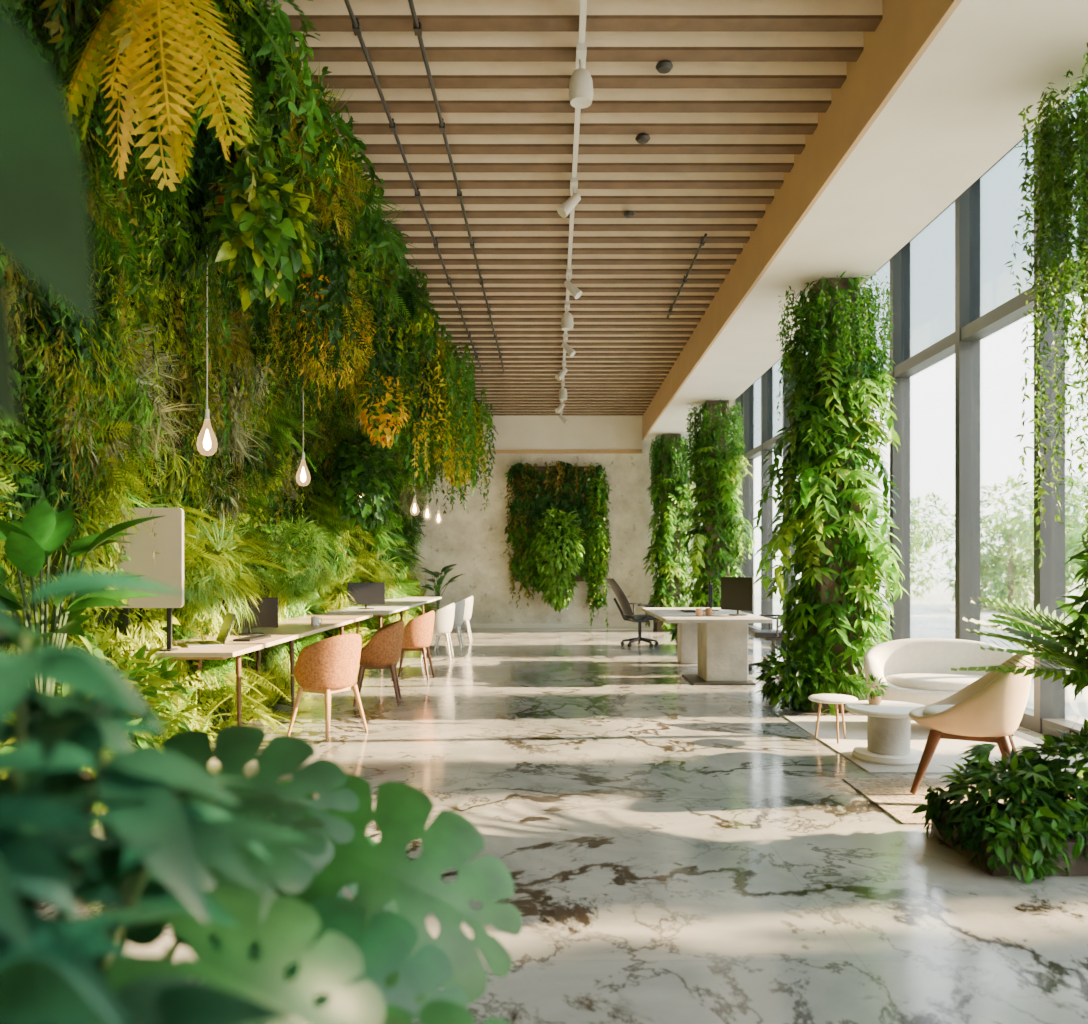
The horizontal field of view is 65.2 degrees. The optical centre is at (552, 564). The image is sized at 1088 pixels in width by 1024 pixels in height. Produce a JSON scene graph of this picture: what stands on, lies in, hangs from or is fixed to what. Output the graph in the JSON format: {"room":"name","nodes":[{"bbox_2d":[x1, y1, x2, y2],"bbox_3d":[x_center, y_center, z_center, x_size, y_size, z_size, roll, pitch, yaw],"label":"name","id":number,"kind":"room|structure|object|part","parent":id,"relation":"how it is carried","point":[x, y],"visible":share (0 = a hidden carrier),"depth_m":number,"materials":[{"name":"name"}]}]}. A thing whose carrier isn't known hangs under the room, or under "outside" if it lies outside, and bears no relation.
{"room":"open-plan office","nodes":[
{"label":"open-plan office","id":0,"kind":"room"},
{"bbox_2d":[99,508,183,651],"bbox_3d":[-2.900,0.100,5.950,0.620,1.000,0.120,0,0,0],"label":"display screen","id":1,"kind":"object","parent":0,"point":[167,569],"depth_m":5.93,"materials":[{"name":"beige plastic"}]},
{"bbox_2d":[481,416,641,449],"bbox_3d":[-0.775,-2.885,18.140,5.350,0.970,0.120,0,0,0],"label":"wall","id":2,"kind":"structure","parent":0,"point":[514,432],"depth_m":18.08,"materials":[{"name":"white paint"}]},
{"bbox_2d":[472,450,641,453],"bbox_3d":[-0.775,-2.410,18.070,5.350,0.080,0.020,0,0,0],"label":"trim","id":3,"kind":"structure","parent":2,"relation":"attached to","point":[496,451],"depth_m":18.06,"materials":[{"name":"brown wood"}]},
{"bbox_2d":[37,628,1087,1023],"bbox_3d":[0.250,1.425,7.200,7.800,0.150,22.400,0,0,0],"label":"floor","id":4,"kind":"structure","parent":0,"point":[674,850],"depth_m":3.88,"materials":[{"name":"stone"}]},
{"bbox_2d":[0,500,163,774],"bbox_3d":[-2.226,0.536,3.807,0.932,1.627,0.910,0,0,0],"label":"plant","id":5,"kind":"object","parent":4,"relation":"on","point":[42,531],"visible":0.48,"depth_m":3.72,"materials":[{"name":"green plant"}]},
{"bbox_2d":[0,629,207,813],"bbox_3d":[-2.627,0.857,4.916,0.975,0.986,2.144,0,0,0],"label":"leafy shrub","id":6,"kind":"object","parent":4,"relation":"on","point":[144,667],"visible":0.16,"depth_m":5.12,"materials":[{"name":"green plant"}]},
{"bbox_2d":[0,608,420,812],"bbox_3d":[-2.852,1.050,10.443,1.238,0.589,15.470,0,0,0],"label":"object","id":7,"kind":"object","parent":4,"relation":"on","point":[279,699],"depth_m":7.83,"materials":[{"name":"green plant"}]},
{"bbox_2d":[127,614,372,724],"bbox_3d":[-2.600,0.976,8.125,0.800,0.751,4.550,0,0,0],"label":"desk","id":8,"kind":"object","parent":4,"relation":"on","point":[292,629],"visible":0.61,"depth_m":7.13,"materials":[{"name":"brown wood"}]},
{"bbox_2d":[182,612,235,647],"bbox_3d":[-2.582,0.481,6.372,0.328,0.235,0.340,0,0,-30],"label":"laptop","id":9,"kind":"object","parent":8,"relation":"on","point":[229,617],"visible":1,"depth_m":6.35,"materials":[{"name":"silver metal"}]},
{"bbox_3d":[-2.478,0.475,6.432,0.088,0.223,0.340,0,0,-30],"label":"lid","id":10,"kind":"part","parent":9,"relation":"part of","materials":[{"name":"green"}]},
{"bbox_2d":[221,597,277,635],"bbox_3d":[-2.600,0.439,7.300,0.460,0.320,0.220,0,0,-15],"label":"computer monitor","id":11,"kind":"object","parent":8,"relation":"on","point":[267,617],"visible":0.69,"depth_m":7.29,"materials":[{"name":"black plastic"}]},
{"bbox_2d":[233,635,270,641],"bbox_3d":[-2.420,0.590,6.850,0.140,0.018,0.400,0,0,5],"label":"keyboard","id":12,"kind":"object","parent":8,"relation":"on","point":[254,637],"visible":1,"depth_m":6.79,"materials":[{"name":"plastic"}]},
{"bbox_2d":[311,616,321,625],"bbox_3d":[-2.340,0.554,8.394,0.102,0.090,0.080,0,0,31],"label":"mug","id":13,"kind":"object","parent":8,"relation":"on","point":[314,619],"visible":1,"depth_m":8.37,"materials":[{"name":"white ceramic"}]},
{"bbox_2d":[0,8,521,1023],"bbox_3d":[-0.396,0.439,1.101,0.885,1.822,1.394,0,0,0],"label":"monstera plant","id":14,"kind":"object","parent":4,"relation":"on","point":[209,864],"visible":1,"depth_m":0.76,"materials":[{"name":"green plant"}]},
{"bbox_2d":[287,633,367,740],"bbox_3d":[-1.800,0.946,6.800,0.504,0.814,0.549,0,0,30],"label":"tub chair","id":15,"kind":"object","parent":4,"relation":"on","point":[330,665],"visible":0.99,"depth_m":6.60,"materials":[{"name":"fabric"}]},
{"bbox_2d":[353,620,403,706],"bbox_3d":[-1.720,0.946,8.350,0.504,0.814,0.549,0,0,-8],"label":"tub chair","id":16,"kind":"object","parent":4,"relation":"on","point":[383,650],"visible":0.87,"depth_m":8.15,"materials":[{"name":"fabric"}]},
{"bbox_2d":[327,597,440,633],"bbox_3d":[-2.500,0.976,13.450,0.800,0.751,5.100,0,0,0],"label":"desk","id":17,"kind":"object","parent":4,"relation":"on","point":[392,605],"visible":0.55,"depth_m":12.29,"materials":[{"name":"grey wood"}]},
{"bbox_2d":[348,582,384,608],"bbox_3d":[-2.550,0.419,11.600,0.500,0.360,0.220,0,0,-20],"label":"computer monitor","id":18,"kind":"object","parent":17,"relation":"on","point":[370,593],"visible":1,"depth_m":11.57,"materials":[{"name":"black plastic"}]},
{"bbox_2d":[391,610,434,680],"bbox_3d":[-1.660,0.946,10.100,0.504,0.814,0.549,0,0,0],"label":"tub chair","id":19,"kind":"object","parent":4,"relation":"on","point":[418,632],"visible":0.73,"depth_m":9.90,"materials":[{"name":"fabric"}]},
{"bbox_2d":[420,603,454,660],"bbox_3d":[-1.660,0.946,12.200,0.504,0.814,0.549,0,0,-2],"label":"tub chair","id":20,"kind":"object","parent":4,"relation":"on","point":[444,616],"visible":0.63,"depth_m":12.01,"materials":[{"name":"grey plastic"}]},
{"bbox_2d":[419,564,462,611],"bbox_3d":[-2.323,0.662,17.314,0.856,1.375,0.936,0,0,-29],"label":"plant","id":21,"kind":"object","parent":4,"relation":"on","point":[446,569],"visible":0.62,"depth_m":17.29,"materials":[{"name":"green plant"}]},
{"bbox_2d":[434,599,464,650],"bbox_3d":[-1.660,0.946,13.600,0.504,0.814,0.549,0,0,-2],"label":"tub chair","id":22,"kind":"object","parent":4,"relation":"on","point":[459,605],"visible":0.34,"depth_m":13.43,"materials":[{"name":"grey"}]},
{"bbox_2d":[445,596,472,642],"bbox_3d":[-1.660,0.946,15.000,0.504,0.814,0.549,0,0,-2],"label":"tub chair","id":23,"kind":"object","parent":4,"relation":"on","point":[469,600],"visible":0.34,"depth_m":14.84,"materials":[{"name":"grey"}]},
{"bbox_2d":[605,578,658,646],"bbox_3d":[1.320,0.785,14.165,0.931,1.130,0.650,0,0,-15],"label":"office chair","id":24,"kind":"object","parent":4,"relation":"on","point":[626,609],"visible":0.97,"depth_m":14.04,"materials":[{"name":"black metal"}]},
{"bbox_3d":[1.069,0.520,14.098,0.410,0.600,0.437,0,0,-15],"label":"backrest","id":25,"kind":"part","parent":24,"relation":"part of","materials":[{"name":"grey fabric"}]},
{"bbox_3d":[1.474,0.875,14.207,0.490,0.070,0.500,0,0,-15],"label":"seat","id":26,"kind":"part","parent":24,"relation":"part of","materials":[{"name":"black fabric"}]},
{"bbox_2d":[653,620,675,631],"bbox_3d":[2.420,1.200,17.500,0.640,0.300,0.640,0,0,0],"label":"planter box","id":27,"kind":"object","parent":4,"relation":"on","point":[657,625],"visible":0.3,"depth_m":17.18,"materials":[{"name":"beige"}]},
{"bbox_2d":[660,434,680,607],"bbox_3d":[2.420,-0.665,17.500,0.380,4.030,0.380,0,0,0],"label":"column","id":28,"kind":"object","parent":4,"relation":"on","point":[662,435],"visible":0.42,"depth_m":17.31,"materials":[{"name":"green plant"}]},
{"bbox_2d":[642,435,697,631],"bbox_3d":[2.381,-0.673,17.534,1.224,4.026,1.213,0,0,-14],"label":"foliage","id":29,"kind":"object","parent":28,"relation":"attached to","point":[661,539],"visible":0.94,"depth_m":17.22,"materials":[{"name":"green plant"}]},
{"bbox_2d":[642,608,772,684],"bbox_3d":[1.860,0.978,10.800,1.200,0.745,2.600,0,0,0],"label":"desk","id":30,"kind":"object","parent":4,"relation":"on","point":[718,642],"visible":0.91,"depth_m":9.65,"materials":[{"name":"white stone"}]},
{"bbox_2d":[681,609,695,612],"bbox_3d":[1.750,0.595,11.000,0.140,0.018,0.400,0,0,0],"label":"keyboard","id":31,"kind":"object","parent":30,"relation":"on","point":[683,610],"visible":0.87,"depth_m":10.94,"materials":[{"name":"black plastic"}]},
{"bbox_2d":[696,609,704,616],"bbox_3d":[1.730,0.559,9.994,0.102,0.090,0.080,0,0,31],"label":"mug","id":32,"kind":"object","parent":30,"relation":"on","point":[699,612],"visible":1,"depth_m":9.97,"materials":[{"name":"brown ceramic"}]},
{"bbox_2d":[705,608,714,615],"bbox_3d":[1.870,0.559,10.144,0.102,0.090,0.080,0,0,31],"label":"mug","id":33,"kind":"object","parent":30,"relation":"on","point":[708,611],"visible":1,"depth_m":10.12,"materials":[{"name":"brown ceramic"}]},
{"bbox_2d":[703,580,718,610],"bbox_3d":[2.100,0.404,11.300,0.220,0.400,0.550,0,0,10],"label":"computer monitor","id":34,"kind":"object","parent":30,"relation":"on","point":[710,584],"visible":0.74,"depth_m":11.12,"materials":[{"name":"black plastic"}]},
{"bbox_3d":[1.930,1.340,9.975,0.700,0.020,0.850,0,0,0],"label":"plate","id":35,"kind":"part","parent":30,"relation":"part of","materials":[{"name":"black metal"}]},
{"bbox_2d":[721,577,753,615],"bbox_3d":[2.220,0.374,10.200,0.220,0.460,0.550,0,0,-30],"label":"computer monitor","id":36,"kind":"object","parent":30,"relation":"on","point":[737,593],"visible":1,"depth_m":10.16,"materials":[{"name":"black plastic"}]},
{"bbox_2d":[702,400,728,607],"bbox_3d":[2.680,-0.665,14.000,0.380,4.030,0.380,0,0,0],"label":"column","id":37,"kind":"object","parent":4,"relation":"on","point":[713,403],"visible":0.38,"depth_m":13.81,"materials":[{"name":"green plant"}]},
{"bbox_2d":[666,399,755,644],"bbox_3d":[2.629,-0.677,13.992,1.424,4.033,1.341,0,0,20],"label":"foliage","id":38,"kind":"object","parent":37,"relation":"attached to","point":[730,470],"visible":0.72,"depth_m":13.72,"materials":[{"name":"green plant"}]},
{"bbox_2d":[748,601,801,670],"bbox_3d":[2.934,0.785,10.788,0.931,1.130,0.650,0,0,5],"label":"office chair","id":39,"kind":"object","parent":4,"relation":"on","point":[773,636],"visible":0.3,"depth_m":10.69,"materials":[{"name":"black metal"}]},
{"bbox_3d":[2.775,0.875,10.802,0.490,0.070,0.500,0,0,5],"label":"seat","id":40,"kind":"part","parent":39,"relation":"part of","materials":[{"name":"black plastic"}]},
{"bbox_2d":[809,278,860,675],"bbox_3d":[2.680,-0.665,8.100,0.380,4.030,0.380,0,0,0],"label":"column","id":41,"kind":"object","parent":4,"relation":"on","point":[830,585],"visible":0.25,"depth_m":7.91,"materials":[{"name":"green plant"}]},
{"bbox_2d":[751,271,908,715],"bbox_3d":[2.612,-0.676,8.153,1.400,4.032,1.568,0,0,12],"label":"foliage","id":42,"kind":"object","parent":41,"relation":"attached to","point":[805,480],"visible":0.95,"depth_m":7.80,"materials":[{"name":"green plant"}]},
{"bbox_2d":[784,716,1087,773],"bbox_3d":[2.900,1.345,6.525,1.700,0.010,2.050,0,0,0],"label":"area rug","id":43,"kind":"object","parent":4,"relation":"on","point":[947,752],"visible":0.5,"depth_m":6.42,"materials":[{"name":"fabric"}]},
{"bbox_2d":[808,694,857,743],"bbox_3d":[2.140,1.173,6.500,0.363,0.331,0.330,0,0,0],"label":"side table","id":44,"kind":"object","parent":43,"relation":"on","point":[836,699],"visible":0.97,"depth_m":6.47,"materials":[{"name":"white wood"}]},
{"bbox_2d":[845,700,924,765],"bbox_3d":[2.330,1.161,5.900,0.580,0.355,0.580,0,0,0],"label":"coffee table","id":45,"kind":"object","parent":43,"relation":"on","point":[889,722],"visible":0.89,"depth_m":5.78,"materials":[{"name":"white paint"}]},
{"bbox_2d":[856,674,889,704],"bbox_3d":[2.266,0.878,6.000,0.217,0.209,0.212,0,0,0],"label":"potted plant","id":46,"kind":"object","parent":45,"relation":"on","point":[873,698],"visible":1,"depth_m":5.97,"materials":[{"name":"green plant"}]},
{"bbox_3d":[2.270,0.952,6.000,0.090,0.060,0.089,0,0,0],"label":"pot","id":47,"kind":"part","parent":46,"relation":"part of","materials":[{"name":"brown ceramic"}]},
{"bbox_2d":[863,638,1029,735],"bbox_3d":[3.200,0.984,6.950,1.248,0.712,0.755,0,0,14],"label":"sofa","id":48,"kind":"object","parent":43,"relation":"on","point":[916,670],"visible":0.53,"depth_m":7.11,"materials":[{"name":"beige fabric"}]},
{"bbox_2d":[885,673,981,690],"bbox_3d":[3.186,0.953,6.892,0.940,0.115,0.540,0,0,14],"label":"seat cushion","id":49,"kind":"object","parent":48,"relation":"on","point":[896,681],"depth_m":6.77,"materials":[{"name":"beige fabric"}]},
{"bbox_2d":[842,778,1071,824],"bbox_3d":[2.460,1.345,4.885,1.280,0.010,0.930,0,0,0],"label":"woven rug","id":50,"kind":"object","parent":4,"relation":"on","point":[892,795],"visible":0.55,"depth_m":4.99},
{"bbox_2d":[909,648,1033,802],"bbox_3d":[2.500,0.909,5.100,0.673,0.864,0.696,0,0,28],"label":"armchair","id":51,"kind":"object","parent":50,"relation":"on","point":[990,709],"visible":0.91,"depth_m":4.84,"materials":[{"name":"beige fabric"}]},
{"bbox_2d":[923,705,953,715],"bbox_3d":[2.474,0.899,5.114,0.467,0.073,0.470,0,0,28],"label":"cushion","id":52,"kind":"object","parent":51,"relation":"on","point":[928,710],"depth_m":5.15,"materials":[{"name":"beige fabric"}]},
{"bbox_2d":[911,519,1087,884],"bbox_3d":[2.701,0.429,4.020,1.846,1.842,1.601,0,0,-45],"label":"plants","id":53,"kind":"object","parent":4,"relation":"on","point":[1046,834],"visible":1,"depth_m":3.92,"materials":[{"name":"plant"}]},
{"bbox_2d":[404,400,734,623],"bbox_3d":[0.275,-1.300,18.300,7.850,5.300,0.200,0,0,0],"label":"wall","id":54,"kind":"structure","parent":0,"point":[473,539],"depth_m":18.20,"materials":[{"name":"concrete"}]},
{"bbox_2d":[460,624,652,627],"bbox_3d":[0.750,1.305,18.190,6.500,0.090,0.020,0,0,0],"label":"baseboard","id":55,"kind":"structure","parent":54,"relation":"attached to","point":[462,625],"depth_m":18.18,"materials":[{"name":"white paint"}]},
{"bbox_2d":[503,461,611,627],"bbox_3d":[0.106,-0.440,17.848,2.353,3.561,0.770,0,0,0],"label":"panel","id":56,"kind":"object","parent":54,"relation":"attached to","point":[558,513],"visible":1,"depth_m":17.93,"materials":[{"name":"green plant"}]},
{"bbox_3d":[0.100,-0.875,18.150,1.800,2.450,0.100,0,0,0],"label":"panel frame","id":57,"kind":"part","parent":56,"relation":"part of","materials":[{"name":"black metal"}]},
{"bbox_2d":[642,0,961,439],"bbox_3d":[1.917,-3.035,7.100,0.035,0.730,22.200,0,0,0],"label":"trim","id":58,"kind":"structure","parent":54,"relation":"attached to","point":[907,28],"depth_m":5.93,"materials":[{"name":"brown wood"}]},
{"bbox_2d":[266,15,882,415],"bbox_3d":[-0.775,-3.160,7.060,5.350,0.020,21.720,0,0,0],"label":"ceiling","id":59,"kind":"structure","parent":0,"point":[323,23],"depth_m":6.72,"materials":[{"name":"brown wood"}]},
{"bbox_2d":[644,0,1087,439],"bbox_3d":[2.442,-3.315,7.100,1.015,1.270,22.200,0,0,0],"label":"soffit","id":60,"kind":"structure","parent":0,"point":[954,115],"depth_m":5.58,"materials":[{"name":"white paint"}]},
{"bbox_2d":[1006,42,1087,567],"bbox_3d":[2.925,-1.335,4.607,0.630,2.711,0.800,0,0,0],"label":"vine","id":61,"kind":"object","parent":60,"relation":"hanging from","point":[1048,140],"visible":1,"depth_m":4.69,"materials":[{"name":"green plant"}]},
{"bbox_2d":[735,117,1087,745],"bbox_3d":[4.000,-1.225,7.100,0.200,5.150,22.200,0,0,0],"label":"frame","id":62,"kind":"object","parent":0,"point":[1041,721],"visible":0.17,"depth_m":8.15,"materials":[{"name":"grey metal"}]},
{"bbox_2d":[749,376,760,450],"bbox_3d":[4.000,-2.975,16.823,0.010,1.309,0.916,0,0,0],"label":"glass","id":63,"kind":"object","parent":62,"relation":"attached to","point":[755,389],"depth_m":16.81,"materials":[{"name":"clear glass"}]},
{"bbox_2d":[768,357,781,439],"bbox_3d":[4.000,-2.975,15.309,0.010,1.309,0.896,0,0,0],"label":"glass","id":64,"kind":"object","parent":62,"relation":"attached to","point":[774,425],"depth_m":15.37,"materials":[{"name":"clear glass"}]},
{"bbox_2d":[861,259,889,369],"bbox_3d":[4.000,-2.975,10.549,0.010,1.308,0.916,0,0,0],"label":"glass","id":65,"kind":"object","parent":62,"relation":"attached to","point":[884,271],"depth_m":10.36,"materials":[{"name":"clear glass"}]},
{"bbox_2d":[902,349,954,638],"bbox_3d":[4.000,-0.654,9.087,0.010,2.989,1.258,0,0,0],"label":"glass","id":66,"kind":"object","parent":62,"relation":"attached to","point":[928,392],"depth_m":9.04,"materials":[{"name":"clear glass"}]},
{"bbox_2d":[902,200,954,361],"bbox_3d":[4.000,-2.974,9.087,0.010,1.310,1.258,0,0,0],"label":"glass","id":67,"kind":"object","parent":62,"relation":"attached to","point":[928,278],"depth_m":9.04,"materials":[{"name":"clear glass"}]},
{"bbox_2d":[970,128,1033,322],"bbox_3d":[4.000,-2.974,7.600,0.010,1.310,1.066,0,0,0],"label":"glass","id":68,"kind":"object","parent":62,"relation":"attached to","point":[995,197],"depth_m":7.63,"materials":[{"name":"clear glass"}]},
{"bbox_2d":[970,306,1033,712],"bbox_3d":[4.000,-0.460,7.600,0.010,3.379,1.066,0,0,0],"label":"glass","id":69,"kind":"object","parent":62,"relation":"attached to","point":[1001,533],"depth_m":7.59,"materials":[{"name":"clear glass"}]},
{"bbox_2d":[1053,279,1087,727],"bbox_3d":[4.000,-0.460,6.569,0.010,3.379,0.432,0,0,0],"label":"glass","id":70,"kind":"object","parent":62,"relation":"attached to","point":[1066,533],"depth_m":6.62,"materials":[{"name":"clear glass"}]},
{"bbox_3d":[-0.865,-3.470,7.100,5.570,0.200,22.200,0,0,0],"label":"ceiling","id":71,"kind":"structure","parent":0,"visible":0},
{"bbox_2d":[259,0,882,413],"bbox_3d":[-0.775,-3.250,7.060,5.350,0.160,21.720,0,0,0],"label":"slat bodies","id":72,"kind":"object","parent":71,"relation":"attached to","point":[318,7],"visible":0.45,"depth_m":6.40,"materials":[{"name":"beige wood"}]},
{"bbox_2d":[0,0,497,775],"bbox_3d":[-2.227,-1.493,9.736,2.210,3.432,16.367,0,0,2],"label":"hanging plants","id":73,"kind":"object","parent":72,"relation":"hanging from","point":[455,390],"visible":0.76,"depth_m":6.32,"materials":[{"name":"green plant"}]},
{"bbox_2d":[203,222,210,449],"bbox_3d":[-2.380,-1.851,5.850,0.137,2.199,0.137,0,0,0],"label":"pendant lamp","id":74,"kind":"object","parent":73,"relation":"hanging from","point":[207,442],"visible":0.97,"depth_m":5.85,"materials":[{"name":"grey glass"}]},
{"bbox_2d":[205,409,209,419],"bbox_3d":[-2.380,-1.035,5.850,0.033,0.070,0.033,0,0,0],"label":"socket","id":75,"kind":"object","parent":74,"relation":"attached to","point":[207,416],"depth_m":5.84,"materials":[{"name":"grey metal"}]},
{"bbox_3d":[-2.380,-1.985,5.850,0.007,1.930,0.008,0,0,45],"label":"cord","id":76,"kind":"part","parent":74,"relation":"part of","materials":[{"name":"grey plastic"}]},
{"bbox_2d":[300,365,305,481],"bbox_3d":[-2.380,-1.851,8.100,0.137,2.199,0.137,0,0,0],"label":"pendant lamp","id":77,"kind":"object","parent":73,"relation":"hanging from","point":[303,476],"visible":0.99,"depth_m":8.10,"materials":[{"name":"grey glass"}]},
{"bbox_3d":[-2.380,-1.985,8.100,0.008,1.930,0.007,0,0,-45],"label":"cord","id":78,"kind":"part","parent":77,"relation":"part of","materials":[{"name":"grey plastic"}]},
{"bbox_2d":[413,427,415,512],"bbox_3d":[-2.100,-1.851,12.900,0.137,2.199,0.137,0,0,0],"label":"pendant lamp","id":79,"kind":"object","parent":73,"relation":"hanging from","point":[414,507],"visible":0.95,"depth_m":12.89,"materials":[{"name":"grey glass"}]},
{"bbox_2d":[426,434,428,517],"bbox_3d":[-2.100,-1.851,14.200,0.137,2.199,0.137,0,0,0],"label":"pendant lamp","id":80,"kind":"object","parent":73,"relation":"hanging from","point":[427,513],"visible":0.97,"depth_m":14.20,"materials":[{"name":"grey glass"}]},
{"bbox_3d":[-2.100,-1.985,14.200,0.007,1.930,0.008,0,0,45],"label":"cord","id":81,"kind":"part","parent":80,"relation":"part of","materials":[{"name":"grey plastic"}]},
{"bbox_2d":[437,468,439,521],"bbox_3d":[-2.100,-1.851,15.600,0.137,2.199,0.137,0,0,0],"label":"pendant lamp","id":82,"kind":"object","parent":73,"relation":"hanging from","point":[438,518],"visible":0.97,"depth_m":15.60,"materials":[{"name":"grey glass"}]},
{"bbox_3d":[-2.100,-1.985,15.600,0.008,1.930,0.007,0,0,-45],"label":"cord","id":83,"kind":"part","parent":82,"relation":"part of","materials":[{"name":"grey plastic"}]},
{"bbox_2d":[344,0,482,370],"bbox_3d":[-1.130,-3.110,5.250,0.040,0.080,16.500,0,0,0],"label":"ceiling pipe","id":84,"kind":"object","parent":72,"relation":"attached to","point":[356,28],"visible":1,"depth_m":6.15,"materials":[{"name":"black metal"}]},
{"bbox_2d":[408,0,504,372],"bbox_3d":[-0.780,-3.110,5.300,0.040,0.080,16.600,0,0,0],"label":"ceiling pipe","id":85,"kind":"object","parent":72,"relation":"attached to","point":[417,28],"visible":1,"depth_m":6.16,"materials":[{"name":"black metal"}]},
{"bbox_2d":[555,0,592,423],"bbox_3d":[0.170,-2.975,7.400,0.277,0.350,20.800,0,0,0],"label":"track light","id":86,"kind":"object","parent":72,"relation":"attached to","point":[580,83],"visible":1,"depth_m":6.76,"materials":[{"name":"grey metal"}]},
{"bbox_2d":[623,210,634,217],"bbox_3d":[0.680,-3.130,7.600,0.110,0.040,0.110,0,0,0],"label":"smoke detector","id":87,"kind":"object","parent":72,"relation":"attached to","point":[627,214],"visible":1,"depth_m":7.57,"materials":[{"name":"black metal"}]},
{"bbox_2d":[635,133,649,143],"bbox_3d":[0.660,-3.130,6.250,0.110,0.040,0.110,0,0,0],"label":"smoke detector","id":88,"kind":"object","parent":72,"relation":"attached to","point":[643,138],"visible":1,"depth_m":6.22,"materials":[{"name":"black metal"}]},
{"bbox_2d":[656,60,672,73],"bbox_3d":[0.700,-3.130,5.350,0.110,0.040,0.110,0,0,0],"label":"smoke detector","id":89,"kind":"object","parent":72,"relation":"attached to","point":[663,66],"visible":1,"depth_m":5.32,"materials":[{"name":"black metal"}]},
{"bbox_2d":[667,233,706,317],"bbox_3d":[1.430,-3.110,9.275,0.040,0.080,2.650,0,0,0],"label":"ceiling pipe","id":90,"kind":"object","parent":72,"relation":"attached to","point":[702,241],"visible":1,"depth_m":8.98,"materials":[{"name":"black metal"}]},
{"label":"outside","id":91,"kind":"structure","parent":0,"visible":0},
{"bbox_2d":[1080,581,1087,707],"bbox_3d":[42.100,1.560,10.000,75.800,0.180,140.000,0,0,0],"label":"ground","id":92,"kind":"structure","parent":91,"point":[1081,593],"depth_m":10.04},
{"bbox_2d":[1080,478,1087,592],"bbox_3d":[14.869,-0.917,21.917,4.506,4.775,6.096,0,0,0],"label":"tree","id":93,"kind":"object","parent":92,"relation":"on","point":[1083,485],"visible":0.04,"depth_m":22.08,"materials":[{"name":"green plant"}]},
{"bbox_2d":[1080,471,1087,580],"bbox_3d":[18.405,-0.991,30.497,4.054,4.922,5.759,0,0,0],"label":"tree","id":94,"kind":"object","parent":92,"relation":"on","point":[1083,526],"visible":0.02,"depth_m":29.01,"materials":[{"name":"green plant"}]},
{"bbox_3d":[-3.550,-1.300,7.200,0.200,5.300,22.400,0,0,0],"label":"wall","id":95,"kind":"structure","parent":0,"visible":0},
{"bbox_2d":[0,0,466,728],"bbox_3d":[-2.472,-0.900,9.625,1.937,4.500,16.850,0,0,0],"label":"backing","id":96,"kind":"object","parent":95,"relation":"attached to","point":[263,69],"visible":0.02,"depth_m":5.52,"materials":[{"name":"green plant"}]},
{"bbox_2d":[4,0,319,191],"bbox_3d":[-1.755,-2.283,3.729,1.311,1.084,1.341,0,0,0],"label":"fern","id":97,"kind":"object","parent":96,"relation":"attached to","point":[173,34],"visible":0.91,"depth_m":3.66,"materials":[{"name":"yellow plant"}]},
{"bbox_2d":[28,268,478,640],"bbox_3d":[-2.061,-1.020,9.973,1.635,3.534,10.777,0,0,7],"label":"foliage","id":98,"kind":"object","parent":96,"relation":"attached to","point":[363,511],"visible":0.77,"depth_m":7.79,"materials":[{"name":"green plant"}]},
{"bbox_2d":[201,81,317,311],"bbox_3d":[-1.792,-2.233,5.196,0.668,1.354,0.724,0,0,0],"label":"pothos plant","id":99,"kind":"object","parent":96,"relation":"attached to","point":[270,245],"visible":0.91,"depth_m":5.07,"materials":[{"name":"green plant"}]}
]}

